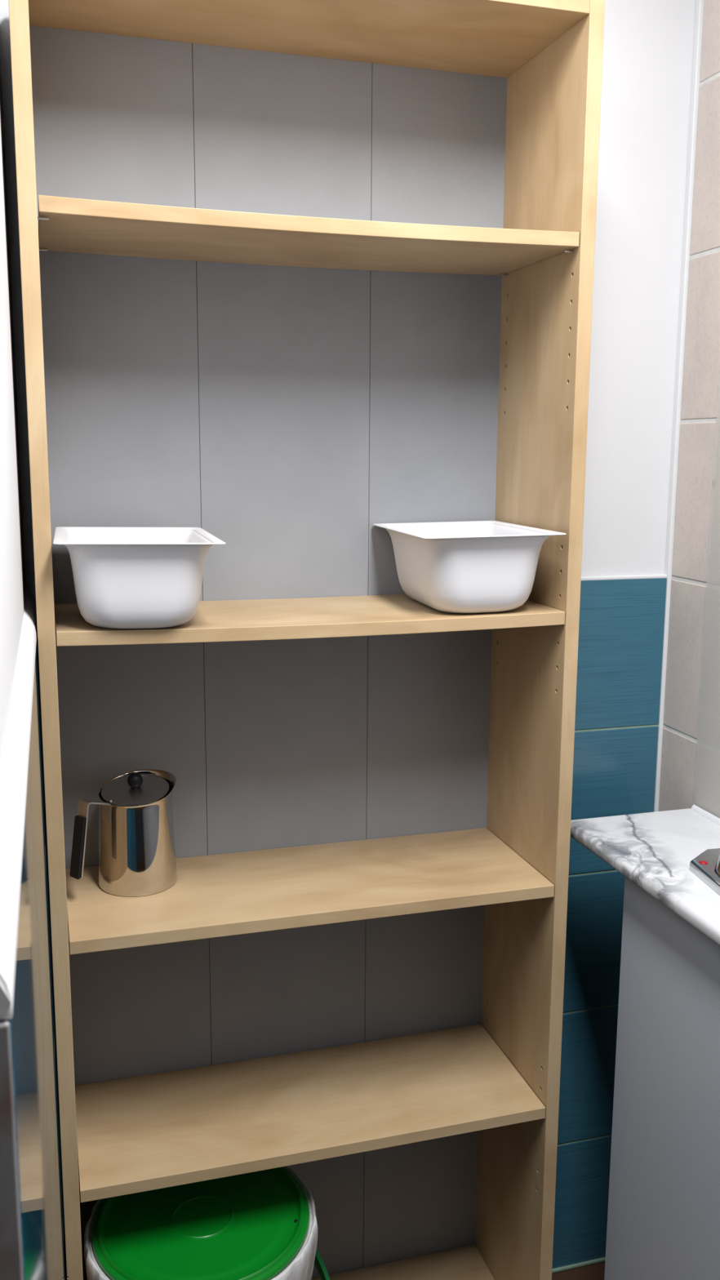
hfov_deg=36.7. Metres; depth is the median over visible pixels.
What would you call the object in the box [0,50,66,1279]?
door
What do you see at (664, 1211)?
base cabinet
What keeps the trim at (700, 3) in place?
attached to the wall at (690, 762)
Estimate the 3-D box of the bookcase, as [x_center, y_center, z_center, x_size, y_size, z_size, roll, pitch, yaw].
[-0.077,0.196,1.529,0.704,2.016,0.251,-3,10,-16]
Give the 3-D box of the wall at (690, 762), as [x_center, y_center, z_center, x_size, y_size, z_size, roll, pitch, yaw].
[1.055,0.155,0.404,0.247,2.500,3.500,-3,10,-16]
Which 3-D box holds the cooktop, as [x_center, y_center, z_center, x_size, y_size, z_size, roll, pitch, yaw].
[0.523,0.267,1.438,0.141,0.115,0.191,-3,10,-16]
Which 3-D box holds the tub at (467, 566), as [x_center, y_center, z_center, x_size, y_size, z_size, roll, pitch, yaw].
[0.144,-0.103,1.524,0.196,0.108,0.267,-3,10,-14]
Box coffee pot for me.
[69,768,177,896]
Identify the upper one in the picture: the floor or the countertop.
the countertop
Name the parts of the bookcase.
panel, shelf, panel, shelf, shelf, shelf, panel, panel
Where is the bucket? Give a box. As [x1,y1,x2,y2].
[84,1166,317,1279]
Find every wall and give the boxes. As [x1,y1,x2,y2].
[0,0,696,1273]
[657,0,719,818]
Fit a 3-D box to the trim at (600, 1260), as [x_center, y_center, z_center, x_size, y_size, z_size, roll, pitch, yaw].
[0.309,1.144,1.953,0.400,0.006,0.008,-3,10,-16]
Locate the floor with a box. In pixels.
[551,1261,604,1279]
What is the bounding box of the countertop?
[570,804,719,945]
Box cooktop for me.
[689,848,719,895]
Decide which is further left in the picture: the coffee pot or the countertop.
the coffee pot
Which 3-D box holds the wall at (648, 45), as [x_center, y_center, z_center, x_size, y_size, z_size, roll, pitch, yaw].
[-0.005,-0.091,1.768,1.400,2.500,0.242,-3,10,-16]
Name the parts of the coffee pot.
handle, lid, knob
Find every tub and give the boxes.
[53,526,226,628]
[372,520,566,613]
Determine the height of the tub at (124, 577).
0.108 m
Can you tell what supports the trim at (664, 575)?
attached to the wall at (648, 45)
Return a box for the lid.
[91,1167,329,1279]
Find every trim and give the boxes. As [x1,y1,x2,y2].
[31,573,666,597]
[551,1257,605,1273]
[653,0,703,812]
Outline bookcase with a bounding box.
[8,0,604,1279]
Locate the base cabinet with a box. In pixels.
[604,876,719,1279]

